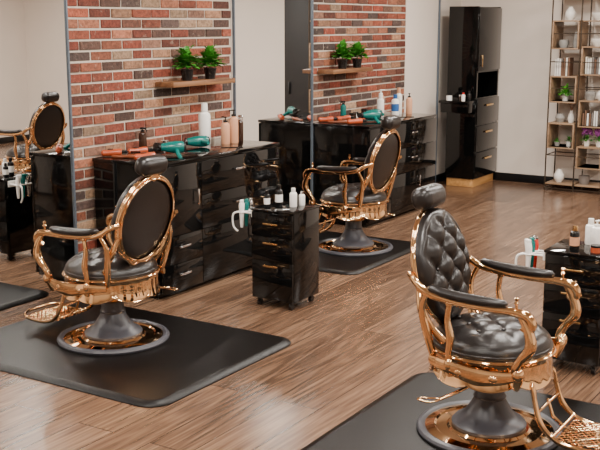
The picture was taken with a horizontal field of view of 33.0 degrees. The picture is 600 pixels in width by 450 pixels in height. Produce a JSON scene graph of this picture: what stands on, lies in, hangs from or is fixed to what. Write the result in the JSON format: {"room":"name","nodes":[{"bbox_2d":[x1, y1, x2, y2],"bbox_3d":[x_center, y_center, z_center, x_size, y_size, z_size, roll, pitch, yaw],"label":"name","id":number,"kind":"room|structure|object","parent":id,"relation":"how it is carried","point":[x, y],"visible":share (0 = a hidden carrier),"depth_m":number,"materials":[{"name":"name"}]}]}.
{"room":"salon","nodes":[
{"label":"salon","id":0,"kind":"room"},
{"bbox_2d":[67,0,460,252],"bbox_3d":[-1.897,-0.897,6.760,0.124,3.000,14.500,7,13,31],"label":"wall","id":1,"kind":"structure","parent":0,"point":[119,50],"depth_m":8.22,"materials":[{"name":"red brick"}]},
{"bbox_2d":[0,0,77,319],"bbox_3d":[-2.216,-0.771,6.134,0.024,3.000,2.280,7,13,31],"label":"wall mirror","id":2,"kind":"object","parent":1,"relation":"attached to","point":[37,167],"visible":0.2,"depth_m":6.86,"materials":[{"name":"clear mirror"}]},
{"bbox_2d":[156,77,234,87],"bbox_3d":[-0.830,-1.148,8.139,0.180,0.040,0.810,7,13,31],"label":"floating shelf","id":3,"kind":"object","parent":1,"relation":"attached to","point":[218,80],"visible":0.98,"depth_m":8.01,"materials":[{"name":"brown wood"}]},
{"bbox_2d":[172,45,203,80],"bbox_3d":[-0.883,-1.278,7.976,0.220,0.280,0.284,7,13,31],"label":"potted plant","id":4,"kind":"object","parent":3,"relation":"on","point":[185,57],"visible":1,"depth_m":7.96,"materials":[{"name":"green plant"}]},
{"bbox_2d":[195,44,227,78],"bbox_3d":[-0.719,-1.327,8.224,0.230,0.278,0.255,7,13,31],"label":"potted plant","id":5,"kind":"object","parent":3,"relation":"on","point":[209,56],"visible":0.98,"depth_m":8.21,"materials":[{"name":"green plant"}]},
{"bbox_2d":[232,0,313,203],"bbox_3d":[-0.224,-1.394,9.240,0.024,3.000,1.295,7,13,31],"label":"wall mirror","id":6,"kind":"object","parent":1,"relation":"attached to","point":[273,40],"visible":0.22,"depth_m":9.30,"materials":[{"name":"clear mirror"}]},
{"bbox_2d":[318,67,372,73],"bbox_3d":[0.464,-1.552,10.156,0.180,0.040,0.810,7,13,31],"label":"floating shelf","id":7,"kind":"object","parent":1,"relation":"attached to","point":[348,69],"visible":0.89,"depth_m":9.97,"materials":[{"name":"brown wood"}]},
{"bbox_2d":[331,39,354,68],"bbox_3d":[0.441,-1.697,10.033,0.227,0.292,0.275,7,13,31],"label":"potted plant","id":8,"kind":"object","parent":7,"relation":"on","point":[342,51],"visible":1,"depth_m":10.01,"materials":[{"name":"green plant"}]},
{"bbox_2d":[349,41,368,67],"bbox_3d":[0.590,-1.736,10.292,0.226,0.266,0.244,1,11,5],"label":"potted plant","id":9,"kind":"object","parent":7,"relation":"on","point":[359,50],"visible":0.84,"depth_m":10.27,"materials":[{"name":"green plant"}]},
{"bbox_2d":[434,0,440,182],"bbox_3d":[1.664,-1.985,12.185,0.024,3.000,0.020,7,13,31],"label":"trim","id":10,"kind":"structure","parent":1,"relation":"attached to","point":[439,5],"depth_m":12.21,"materials":[{"name":"metal"}]},
{"bbox_2d":[436,172,446,182],"bbox_3d":[1.593,-0.541,12.363,0.020,0.100,1.460,7,13,31],"label":"baseboard","id":11,"kind":"structure","parent":1,"relation":"attached to","point":[440,177],"depth_m":12.60,"materials":[{"name":"black wood"}]},
{"bbox_2d":[0,180,599,449],"bbox_3d":[1.440,1.036,5.007,7.770,0.100,14.500,7,13,31],"label":"floor","id":12,"kind":"structure","parent":0,"point":[360,337],"depth_m":6.02,"materials":[{"name":"brown wood"}]},
{"bbox_2d":[0,302,290,407],"bbox_3d":[-1.124,0.733,6.199,1.780,0.024,1.370,7,13,31],"label":"floor mat","id":13,"kind":"object","parent":12,"relation":"on","point":[196,355],"visible":0.7,"depth_m":5.91,"materials":[{"name":"black rubber"}]},
{"bbox_2d":[24,154,177,355],"bbox_3d":[-1.247,0.111,6.277,1.062,1.164,0.753,7,13,31],"label":"barber chair","id":14,"kind":"object","parent":13,"relation":"on","point":[127,271],"visible":1,"depth_m":6.01,"materials":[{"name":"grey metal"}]},
{"bbox_2d":[92,138,279,298],"bbox_3d":[-0.825,-0.094,7.883,0.656,0.985,1.520,7,13,31],"label":"base cabinet","id":15,"kind":"object","parent":12,"relation":"on","point":[208,187],"visible":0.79,"depth_m":7.53,"materials":[{"name":"black paint"}]},
{"bbox_2d":[101,149,128,156],"bbox_3d":[-1.351,-0.530,7.397,0.197,0.056,0.056,-2,11,-8],"label":"hair clipper","id":16,"kind":"object","parent":15,"relation":"on","point":[109,152],"visible":0.92,"depth_m":7.37,"materials":[{"name":"orange plastic"}]},
{"bbox_2d":[112,151,139,158],"bbox_3d":[-1.248,-0.505,7.301,0.220,0.057,0.048,0,11,1],"label":"brush","id":17,"kind":"object","parent":15,"relation":"on","point":[130,156],"visible":0.8,"depth_m":7.29,"materials":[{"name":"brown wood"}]},
{"bbox_2d":[127,147,152,153],"bbox_3d":[-1.180,-0.551,7.503,0.197,0.056,0.056,-5,12,-25],"label":"hair clipper","id":18,"kind":"object","parent":15,"relation":"on","point":[141,149],"visible":0.77,"depth_m":7.48,"materials":[{"name":"orange plastic"}]},
{"bbox_2d":[139,127,146,146],"bbox_3d":[-1.192,-0.648,7.670,0.060,0.185,0.060,-9,14,-37],"label":"spray bottle","id":19,"kind":"object","parent":15,"relation":"on","point":[142,135],"visible":0.87,"depth_m":7.65,"materials":[{"name":"black plastic"}]},
{"bbox_2d":[134,152,161,159],"bbox_3d":[-1.080,-0.490,7.196,0.197,0.056,0.056,-3,12,-16],"label":"hair clipper","id":20,"kind":"object","parent":15,"relation":"on","point":[136,156],"visible":0.61,"depth_m":7.17,"materials":[{"name":"orange plastic"}]},
{"bbox_2d":[153,141,185,158],"bbox_3d":[-0.955,-0.546,7.365,0.245,0.124,0.176,2,11,9],"label":"hair dryer","id":21,"kind":"object","parent":15,"relation":"on","point":[177,147],"visible":0.99,"depth_m":7.35,"materials":[{"name":"teal plastic"}]},
{"bbox_2d":[180,136,209,146],"bbox_3d":[-0.811,-0.646,7.895,0.240,0.090,0.194,-4,12,-17],"label":"hair dryer","id":22,"kind":"object","parent":15,"relation":"on","point":[196,141],"visible":0.94,"depth_m":7.91,"materials":[{"name":"teal plastic"}]},
{"bbox_2d":[198,103,210,143],"bbox_3d":[-0.767,-0.816,8.135,0.096,0.330,0.096,1,11,6],"label":"bottle","id":23,"kind":"object","parent":15,"relation":"on","point":[204,116],"visible":0.8,"depth_m":8.10,"materials":[{"name":"white plastic"}]},
{"bbox_2d":[221,116,229,143],"bbox_3d":[-0.600,-0.763,8.147,0.072,0.221,0.072,0,11,1],"label":"bottle","id":24,"kind":"object","parent":15,"relation":"on","point":[225,127],"visible":1,"depth_m":8.12,"materials":[{"name":"beige plastic"}]},
{"bbox_2d":[229,109,238,142],"bbox_3d":[-0.539,-0.802,8.220,0.076,0.271,0.076,-1,11,-5],"label":"bottle","id":25,"kind":"object","parent":15,"relation":"on","point":[233,120],"visible":0.99,"depth_m":8.19,"materials":[{"name":"beige plastic"}]},
{"bbox_2d":[238,115,242,140],"bbox_3d":[-0.495,-0.800,8.349,0.054,0.214,0.054,-1,11,-6],"label":"spray bottle","id":26,"kind":"object","parent":15,"relation":"on","point":[240,119],"visible":0.84,"depth_m":8.33,"materials":[{"name":"brown plastic"}]},
{"bbox_2d":[232,201,319,309],"bbox_3d":[-0.180,0.205,7.130,0.529,0.692,0.378,7,13,31],"label":"trolley","id":27,"kind":"object","parent":12,"relation":"on","point":[285,238],"visible":1,"depth_m":6.96,"materials":[{"name":"black paint"}]},
{"bbox_2d":[239,199,244,227],"bbox_3d":[-0.407,-0.080,7.076,0.040,0.193,0.052,1,11,4],"label":"hair trimmer","id":28,"kind":"object","parent":27,"relation":"hanging from","point":[241,204],"visible":1,"depth_m":7.06,"materials":[{"name":"white plastic"}]},
{"bbox_2d":[244,198,248,225],"bbox_3d":[-0.377,-0.089,7.122,0.040,0.193,0.052,3,12,13],"label":"hair trimmer","id":29,"kind":"object","parent":27,"relation":"hanging from","point":[246,201],"visible":1,"depth_m":7.10,"materials":[{"name":"teal plastic"}]},
{"bbox_2d":[248,197,252,224],"bbox_3d":[-0.351,-0.098,7.167,0.040,0.193,0.052,-4,12,-17],"label":"hair trimmer","id":30,"kind":"object","parent":27,"relation":"hanging from","point":[249,198],"visible":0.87,"depth_m":7.14,"materials":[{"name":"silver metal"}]},
{"bbox_2d":[264,190,269,207],"bbox_3d":[-0.228,-0.181,6.989,0.044,0.120,0.044,-9,14,-37],"label":"bottle","id":31,"kind":"object","parent":27,"relation":"on","point":[266,195],"visible":1,"depth_m":6.97,"materials":[{"name":"black plastic"}]},
{"bbox_2d":[275,184,282,206],"bbox_3d":[-0.147,-0.207,7.040,0.055,0.150,0.055,7,14,33],"label":"bottle","id":32,"kind":"object","parent":27,"relation":"on","point":[278,192],"visible":1,"depth_m":7.02,"materials":[{"name":"black plastic"}]},
{"bbox_2d":[290,188,296,206],"bbox_3d":[-0.046,-0.192,7.015,0.052,0.130,0.052,-6,13,-29],"label":"bottle","id":33,"kind":"object","parent":27,"relation":"on","point":[293,195],"visible":1,"depth_m":7.00,"materials":[{"name":"white plastic"}]},
{"bbox_2d":[299,191,304,205],"bbox_3d":[0.013,-0.188,7.074,0.044,0.100,0.044,-5,13,-25],"label":"bottle","id":34,"kind":"object","parent":27,"relation":"on","point":[301,195],"visible":1,"depth_m":7.06,"materials":[{"name":"white plastic"}]},
{"bbox_2d":[319,231,410,274],"bbox_3d":[0.245,0.212,8.795,1.280,0.024,1.350,7,13,31],"label":"floor mat","id":35,"kind":"object","parent":12,"relation":"on","point":[342,265],"visible":0.27,"depth_m":8.37,"materials":[{"name":"black rubber"}]},
{"bbox_2d":[302,115,401,256],"bbox_3d":[0.374,-0.392,8.787,1.062,1.164,0.753,7,13,31],"label":"barber chair","id":36,"kind":"object","parent":35,"relation":"on","point":[352,203],"visible":0.96,"depth_m":8.51,"materials":[{"name":"gold metal"}]},
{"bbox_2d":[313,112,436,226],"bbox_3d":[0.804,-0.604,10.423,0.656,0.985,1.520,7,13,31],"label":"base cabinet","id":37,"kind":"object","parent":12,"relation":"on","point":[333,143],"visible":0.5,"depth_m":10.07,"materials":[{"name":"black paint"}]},
{"bbox_2d":[318,116,337,121],"bbox_3d":[0.278,-1.040,9.937,0.197,0.056,0.056,-2,11,-8],"label":"hair clipper","id":38,"kind":"object","parent":37,"relation":"on","point":[324,118],"visible":0.96,"depth_m":9.92,"materials":[{"name":"orange plastic"}]},
{"bbox_2d":[328,118,346,122],"bbox_3d":[0.381,-1.014,9.841,0.220,0.057,0.048,0,11,1],"label":"brush","id":39,"kind":"object","parent":37,"relation":"on","point":[345,120],"visible":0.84,"depth_m":9.83,"materials":[{"name":"orange plastic"}]},
{"bbox_2d":[340,101,345,115],"bbox_3d":[0.437,-1.158,10.210,0.060,0.185,0.060,-6,13,-27],"label":"spray bottle","id":40,"kind":"object","parent":37,"relation":"on","point":[343,106],"visible":0.77,"depth_m":10.19,"materials":[{"name":"teal plastic"}]},
{"bbox_2d":[336,115,354,120],"bbox_3d":[0.449,-1.061,10.043,0.197,0.056,0.056,-5,12,-25],"label":"hair clipper","id":41,"kind":"object","parent":37,"relation":"on","point":[342,117],"visible":0.84,"depth_m":10.02,"materials":[{"name":"orange plastic"}]},
{"bbox_2d":[347,118,366,123],"bbox_3d":[0.549,-0.999,9.736,0.197,0.056,0.056,-3,12,-16],"label":"hair clipper","id":42,"kind":"object","parent":37,"relation":"on","point":[353,120],"visible":1,"depth_m":9.71,"materials":[{"name":"orange plastic"}]},
{"bbox_2d":[357,110,381,123],"bbox_3d":[0.674,-1.056,9.905,0.245,0.124,0.176,2,11,9],"label":"hair dryer","id":43,"kind":"object","parent":37,"relation":"on","point":[374,115],"visible":0.98,"depth_m":9.89,"materials":[{"name":"teal plastic"}]},
{"bbox_2d":[363,109,383,115],"bbox_3d":[0.744,-1.132,10.319,0.240,0.090,0.194,-4,12,-17],"label":"hair dryer","id":44,"kind":"object","parent":37,"relation":"on","point":[371,109],"visible":0.29,"depth_m":10.35,"materials":[{"name":"teal plastic"}]},
{"bbox_2d":[377,93,383,116],"bbox_3d":[0.838,-1.251,10.536,0.076,0.240,0.076,-9,15,-39],"label":"bottle","id":45,"kind":"object","parent":37,"relation":"on","point":[380,101],"visible":0.84,"depth_m":10.50,"materials":[{"name":"white plastic"}]},
{"bbox_2d":[391,94,398,114],"bbox_3d":[1.004,-1.267,10.668,0.081,0.220,0.081,8,14,34],"label":"bottle","id":46,"kind":"object","parent":37,"relation":"on","point":[395,102],"visible":0.95,"depth_m":10.64,"materials":[{"name":"white plastic"}]},
{"bbox_2d":[397,88,401,113],"bbox_3d":[1.053,-1.323,10.794,0.072,0.280,0.072,4,12,19],"label":"bottle","id":47,"kind":"object","parent":37,"relation":"on","point":[399,94],"visible":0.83,"depth_m":10.76,"materials":[{"name":"white plastic"}]},
{"bbox_2d":[406,93,411,113],"bbox_3d":[1.169,-1.301,10.832,0.068,0.221,0.068,-7,13,-31],"label":"bottle","id":48,"kind":"object","parent":37,"relation":"on","point":[409,99],"visible":1,"depth_m":10.81,"materials":[{"name":"beige plastic"}]},
{"bbox_2d":[300,372,599,449],"bbox_3d":[0.989,1.029,4.723,1.640,0.024,1.490,7,13,31],"label":"floor mat","id":49,"kind":"object","parent":12,"relation":"on","point":[389,422],"visible":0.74,"depth_m":5.07,"materials":[{"name":"black rubber"}]},
{"bbox_2d":[407,183,599,449],"bbox_3d":[0.997,0.436,4.655,1.062,1.164,0.753,7,13,31],"label":"barber chair","id":50,"kind":"object","parent":49,"relation":"on","point":[498,349],"visible":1,"depth_m":4.68,"materials":[{"name":"gold metal"}]},
{"bbox_2d":[439,6,501,186],"bbox_3d":[2.056,-1.545,12.203,0.420,2.130,0.940,7,13,31],"label":"tall cabinet","id":51,"kind":"object","parent":12,"relation":"on","point":[474,48],"visible":0.91,"depth_m":12.07,"materials":[{"name":"black wood"}]},
{"bbox_2d":[446,93,451,99],"bbox_3d":[1.760,-1.512,11.941,0.071,0.080,0.071,7,13,31],"label":"jar","id":52,"kind":"object","parent":51,"relation":"on","point":[448,95],"visible":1,"depth_m":11.91,"materials":[{"name":"white plastic"}]},
{"bbox_2d":[467,91,470,100],"bbox_3d":[1.989,-1.518,11.889,0.044,0.110,0.044,9,14,37],"label":"bottle","id":53,"kind":"object","parent":51,"relation":"on","point":[469,93],"visible":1,"depth_m":11.87,"materials":[{"name":"black plastic"}]},
{"bbox_2d":[515,239,599,374],"bbox_3d":[1.535,0.461,5.853,0.529,0.692,0.378,7,13,31],"label":"trolley","id":54,"kind":"object","parent":12,"relation":"on","point":[582,266],"visible":0.69,"depth_m":5.66,"materials":[{"name":"black paint"}]},
{"bbox_2d":[524,239,531,266],"bbox_3d":[1.305,0.177,5.799,0.040,0.193,0.052,-4,12,-19],"label":"hair trimmer","id":55,"kind":"object","parent":54,"relation":"hanging from","point":[528,245],"visible":0.8,"depth_m":5.78,"materials":[{"name":"white plastic"}]},
{"bbox_2d":[529,237,535,267],"bbox_3d":[1.337,0.168,5.845,0.040,0.193,0.052,0,11,1],"label":"hair trimmer","id":56,"kind":"object","parent":54,"relation":"hanging from","point":[532,239],"visible":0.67,"depth_m":5.82,"materials":[{"name":"teal plastic"}]},
{"bbox_2d":[532,235,538,267],"bbox_3d":[1.365,0.158,5.890,0.040,0.193,0.052,-2,12,-12],"label":"hair trimmer","id":57,"kind":"object","parent":54,"relation":"hanging from","point":[534,236],"visible":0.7,"depth_m":5.87,"materials":[{"name":"red plastic"}]},
{"bbox_2d":[569,225,579,250],"bbox_3d":[1.541,0.072,5.676,0.055,0.140,0.055,6,13,27],"label":"bottle","id":58,"kind":"object","parent":54,"relation":"on","point":[574,243],"visible":1,"depth_m":5.66,"materials":[{"name":"black plastic"}]},
{"bbox_2d":[585,218,593,244],"bbox_3d":[1.673,0.037,5.826,0.060,0.150,0.060,3,12,15],"label":"bottle","id":59,"kind":"object","parent":54,"relation":"on","point":[590,224],"visible":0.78,"depth_m":5.81,"materials":[{"name":"white plastic"}]},
{"bbox_2d":[590,220,599,247],"bbox_3d":[1.676,0.052,5.718,0.064,0.162,0.064,2,11,8],"label":"bottle","id":60,"kind":"object","parent":54,"relation":"on","point":[595,231],"visible":0.85,"depth_m":5.70,"materials":[{"name":"white plastic"}]},
{"bbox_2d":[590,244,599,252],"bbox_3d":[1.648,0.132,5.632,0.061,0.040,0.061,7,13,31],"label":"jar","id":61,"kind":"object","parent":54,"relation":"on","point":[595,248],"visible":1,"depth_m":5.61,"materials":[{"name":"orange plastic"}]},
{"bbox_2d":[544,0,599,194],"bbox_3d":[3.260,-1.609,11.710,0.673,2.450,0.366,7,13,31],"label":"etagere","id":62,"kind":"object","parent":12,"relation":"on","point":[557,27],"visible":0.77,"depth_m":11.72,"materials":[{"name":"brown wood"}]},
{"bbox_2d":[554,59,556,75],"bbox_3d":[2.996,-1.835,11.782,0.024,0.185,0.130,7,13,31],"label":"book","id":63,"kind":"object","parent":62,"relation":"on","point":[555,68],"visible":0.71,"depth_m":11.73,"materials":[{"name":"white paper"}]},
{"bbox_2d":[553,138,559,145],"bbox_3d":[3.031,-0.988,11.918,0.078,0.110,0.076,-6,13,-27],"label":"potted plant","id":64,"kind":"object","parent":62,"relation":"on","point":[556,142],"visible":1,"depth_m":11.91,"materials":[{"name":"green plant"}]},
{"bbox_2d":[554,169,563,181],"bbox_3d":[3.068,-0.584,11.987,0.120,0.150,0.120,7,13,31],"label":"vase","id":65,"kind":"object","parent":62,"relation":"on","point":[558,175],"visible":1,"depth_m":11.95,"materials":[{"name":"white ceramic"}]},
{"bbox_2d":[556,58,562,75],"bbox_3d":[3.018,-1.839,11.768,0.024,0.198,0.130,7,13,31],"label":"book","id":66,"kind":"object","parent":62,"relation":"on","point":[557,72],"visible":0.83,"depth_m":11.71,"materials":[{"name":"white paper"}]},
{"bbox_2d":[555,113,564,121],"bbox_3d":[3.051,-1.257,11.863,0.120,0.100,0.120,7,13,31],"label":"vase","id":67,"kind":"object","parent":62,"relation":"on","point":[560,117],"visible":1,"depth_m":11.82,"materials":[{"name":"white ceramic"}]},
{"bbox_2d":[559,59,563,75],"bbox_3d":[3.040,-1.832,11.755,0.024,0.189,0.130,7,13,31],"label":"book","id":68,"kind":"object","parent":62,"relation":"on","point":[560,60],"visible":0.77,"depth_m":11.70,"materials":[{"name":"white paper"}]},
{"bbox_2d":[561,61,563,75],"bbox_3d":[3.062,-1.816,11.744,0.024,0.163,0.130,7,13,31],"label":"book","id":69,"kind":"object","parent":62,"relation":"on","point":[562,63],"visible":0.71,"depth_m":11.69,"materials":[{"name":"paper"}]},
{"bbox_2d":[559,40,568,47],"bbox_3d":[3.051,-2.095,11.695,0.117,0.090,0.117,7,13,31],"label":"vase","id":70,"kind":"object","parent":62,"relation":"on","point":[562,43],"visible":1,"depth_m":11.65,"materials":[{"name":"white ceramic"}]},
{"bbox_2d":[557,83,571,100],"bbox_3d":[3.087,-1.547,11.765,0.200,0.207,0.177,0,11,-1],"label":"potted plant","id":71,"kind":"object","parent":62,"relation":"on","point":[566,92],"visible":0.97,"depth_m":11.75,"materials":[{"name":"green plant"}]},
{"bbox_2d":[563,57,566,75],"bbox_3d":[3.084,-1.835,11.726,0.024,0.207,0.130,7,13,31],"label":"book","id":72,"kind":"object","parent":62,"relation":"on","point":[564,64],"visible":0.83,"depth_m":11.68,"materials":[{"name":"paper"}]},
{"bbox_2d":[547,120,582,149],"bbox_3d":[3.119,-1.064,11.906,0.310,0.296,0.360,7,13,31],"label":"box shelf","id":73,"kind":"object","parent":62,"relation":"attached to","point":[552,127],"depth_m":11.84,"materials":[{"name":"brown wood"}]},
{"bbox_2d":[549,75,585,103],"bbox_3d":[3.119,-1.589,11.801,0.310,0.306,0.360,7,13,31],"label":"box shelf","id":74,"kind":"object","parent":62,"relation":"attached to","point":[554,81],"depth_m":11.74,"materials":[{"name":"brown wood"}]},
{"bbox_2d":[565,136,571,146],"bbox_3d":[3.153,-0.980,11.848,0.112,0.122,0.096,-9,14,-37],"label":"potted plant","id":75,"kind":"object","parent":62,"relation":"on","point":[568,142],"visible":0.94,"depth_m":11.84,"materials":[{"name":"green plant"}]},
{"bbox_2d":[565,57,571,75],"bbox_3d":[3.106,-1.833,11.712,0.024,0.209,0.130,7,13,31],"label":"book","id":76,"kind":"object","parent":62,"relation":"on","point":[566,68],"visible":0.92,"depth_m":11.66,"materials":[{"name":"paper"}]},
{"bbox_2d":[551,20,588,49],"bbox_3d":[3.119,-2.196,11.679,0.310,0.326,0.360,7,13,31],"label":"box shelf","id":77,"kind":"object","parent":62,"relation":"attached to","point":[557,27],"depth_m":11.62,"materials":[{"name":"brown wood"}]},
{"bbox_2d":[565,7,575,19],"bbox_3d":[3.102,-2.424,11.597,0.120,0.152,0.120,7,13,31],"label":"vase","id":78,"kind":"object","parent":62,"relation":"on","point":[570,14],"visible":0.89,"depth_m":11.56,"materials":[{"name":"white ceramic"}]},
{"bbox_2d":[567,58,573,75],"bbox_3d":[3.128,-1.829,11.699,0.024,0.207,0.130,7,13,31],"label":"book","id":79,"kind":"object","parent":62,"relation":"on","point":[570,65],"visible":1,"depth_m":11.66,"materials":[{"name":"paper"}]},
{"bbox_2d":[568,103,576,122],"bbox_3d":[3.165,-1.313,11.792,0.099,0.237,0.111,7,13,31],"label":"vase","id":80,"kind":"object","parent":62,"relation":"on","point":[571,117],"visible":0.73,"depth_m":11.77,"materials":[{"name":"white ceramic"}]},
{"bbox_2d":[573,32,577,47],"bbox_3d":[3.170,-2.125,11.613,0.072,0.180,0.072,7,13,31],"label":"vase","id":81,"kind":"object","parent":62,"relation":"on","point":[575,35],"visible":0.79,"depth_m":11.60,"materials":[{"name":"white ceramic"}]},
{"bbox_2d":[578,175,589,184],"bbox_3d":[3.322,-0.528,11.836,0.130,0.100,0.130,7,13,31],"label":"vase","id":82,"kind":"object","parent":62,"relation":"on","point":[583,179],"visible":1,"depth_m":11.79,"materials":[{"name":"beige ceramic"}]},
{"bbox_2d":[581,128,592,145],"bbox_3d":[3.327,-1.022,11.711,0.142,0.219,0.158,-5,12,-24],"label":"potted plant","id":83,"kind":"object","parent":62,"relation":"on","point":[586,132],"visible":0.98,"depth_m":11.70,"materials":[{"name":"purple plant"}]},
{"bbox_2d":[584,110,589,125],"bbox_3d":[3.318,-1.242,11.694,0.024,0.177,0.130,7,13,31],"label":"book","id":84,"kind":"object","parent":62,"relation":"in","point":[586,111],"visible":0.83,"depth_m":11.64,"materials":[{"name":"paper"}]},
{"bbox_2d":[586,113,588,125],"bbox_3d":[3.341,-1.222,11.684,0.024,0.140,0.130,7,13,31],"label":"book","id":85,"kind":"object","parent":62,"relation":"on","point":[587,122],"visible":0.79,"depth_m":11.63,"materials":[{"name":"white paper"}]},
{"bbox_2d":[575,144,599,170],"bbox_3d":[3.407,-0.793,11.776,0.290,0.256,0.360,7,13,31],"label":"box shelf","id":86,"kind":"object","parent":62,"relation":"attached to","point":[580,150],"depth_m":11.74,"materials":[{"name":"brown wood"}]},
{"bbox_2d":[585,57,590,73],"bbox_3d":[3.296,-1.831,11.591,0.024,0.192,0.130,7,13,31],"label":"book","id":87,"kind":"object","parent":62,"relation":"in","point":[586,58],"visible":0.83,"depth_m":11.54,"materials":[{"name":"paper"}]},
{"bbox_2d":[587,58,589,73],"bbox_3d":[3.318,-1.818,11.579,0.024,0.172,0.130,7,13,31],"label":"book","id":88,"kind":"object","parent":62,"relation":"in","point":[588,64],"visible":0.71,"depth_m":11.53,"materials":[{"name":"white paper"}]},
{"bbox_2d":[577,99,599,127],"bbox_3d":[3.407,-1.288,11.677,0.290,0.306,0.360,7,13,31],"label":"box shelf","id":89,"kind":"object","parent":62,"relation":"attached to","point":[583,103],"depth_m":11.62,"materials":[{"name":"brown wood"}]},
{"bbox_2d":[580,46,599,75],"bbox_3d":[3.407,-1.877,11.559,0.290,0.326,0.360,7,13,31],"label":"box shelf","id":90,"kind":"object","parent":62,"relation":"attached to","point":[586,51],"depth_m":11.50,"materials":[{"name":"brown wood"}]},
{"bbox_2d":[585,91,595,99],"bbox_3d":[3.339,-1.484,11.633,0.128,0.096,0.128,7,13,31],"label":"vase","id":91,"kind":"object","parent":62,"relation":"on","point":[589,95],"visible":1,"depth_m":11.59,"materials":[{"name":"white ceramic"}]},
{"bbox_2d":[589,58,591,73],"bbox_3d":[3.341,-1.820,11.565,0.024,0.181,0.130,7,13,31],"label":"book","id":92,"kind":"object","parent":62,"relation":"in","point":[590,68],"visible":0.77,"depth_m":11.51,"materials":[{"name":"paper"}]},
{"bbox_2d":[591,112,593,125],"bbox_3d":[3.385,-1.221,11.656,0.024,0.151,0.130,7,13,31],"label":"book","id":93,"kind":"object","parent":62,"relation":"in","point":[592,114],"visible":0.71,"depth_m":11.60,"materials":[{"name":"paper"}]},
{"bbox_2d":[591,57,597,73],"bbox_3d":[3.362,-1.821,11.550,0.024,0.189,0.130,7,13,31],"label":"book","id":94,"kind":"object","parent":62,"relation":"in","point":[593,58],"visible":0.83,"depth_m":11.50,"materials":[{"name":"paper"}]},
{"bbox_2d":[590,39,599,45],"bbox_3d":[3.381,-2.072,11.488,0.170,0.085,0.170,7,13,31],"label":"vase","id":95,"kind":"object","parent":62,"relation":"on","point":[596,42],"visible":0.94,"depth_m":11.44,"materials":[{"name":"white ceramic"}]},
{"bbox_2d":[594,59,596,73],"bbox_3d":[3.385,-1.806,11.539,0.024,0.163,0.130,7,13,31],"label":"book","id":96,"kind":"object","parent":62,"relation":"in","point":[595,60],"visible":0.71,"depth_m":11.49,"materials":[{"name":"paper"}]},
{"bbox_2d":[592,12,599,19],"bbox_3d":[3.381,-2.356,11.431,0.170,0.085,0.170,7,13,31],"label":"vase","id":97,"kind":"object","parent":62,"relation":"on","point":[596,16],"visible":0.92,"depth_m":11.38,"materials":[{"name":"white ceramic"}]},
{"bbox_2d":[593,110,598,125],"bbox_3d":[3.406,-1.229,11.641,0.024,0.173,0.130,7,13,31],"label":"book","id":98,"kind":"object","parent":62,"relation":"on","point":[594,118],"visible":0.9,"depth_m":11.59,"materials":[{"name":"white paper"}]},
{"bbox_2d":[594,128,599,146],"bbox_3d":[3.446,-1.011,11.646,0.154,0.222,0.126,-6,13,-26],"label":"potted plant","id":99,"kind":"object","parent":62,"relation":"on","point":[597,131],"visible":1,"depth_m":11.63,"materials":[{"name":"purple plant"}]},
{"bbox_2d":[595,111,599,125],"bbox_3d":[3.429,-1.225,11.627,0.024,0.170,0.130,7,13,31],"label":"book","id":100,"kind":"object","parent":62,"relation":"on","point":[597,123],"visible":1,"depth_m":11.58,"materials":[{"name":"white paper"}]},
{"bbox_2d":[596,58,598,73],"bbox_3d":[3.406,-1.809,11.524,0.024,0.176,0.130,7,13,31],"label":"book","id":101,"kind":"object","parent":62,"relation":"in","point":[597,65],"visible":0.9,"depth_m":11.47,"materials":[{"name":"paper"}]},
{"bbox_2d":[461,0,599,179],"bbox_3d":[5.326,-1.699,10.761,7.770,3.000,0.100,7,13,31],"label":"wall","id":102,"kind":"structure","parent":0,"point":[523,78],"depth_m":12.29,"materials":[{"name":"beige paint"}]},
{"bbox_2d":[493,172,599,188],"bbox_3d":[2.869,-0.567,12.492,2.040,0.100,0.020,7,13,31],"label":"baseboard","id":103,"kind":"structure","parent":102,"relation":"attached to","point":[537,179],"depth_m":12.53,"materials":[{"name":"black wood"}]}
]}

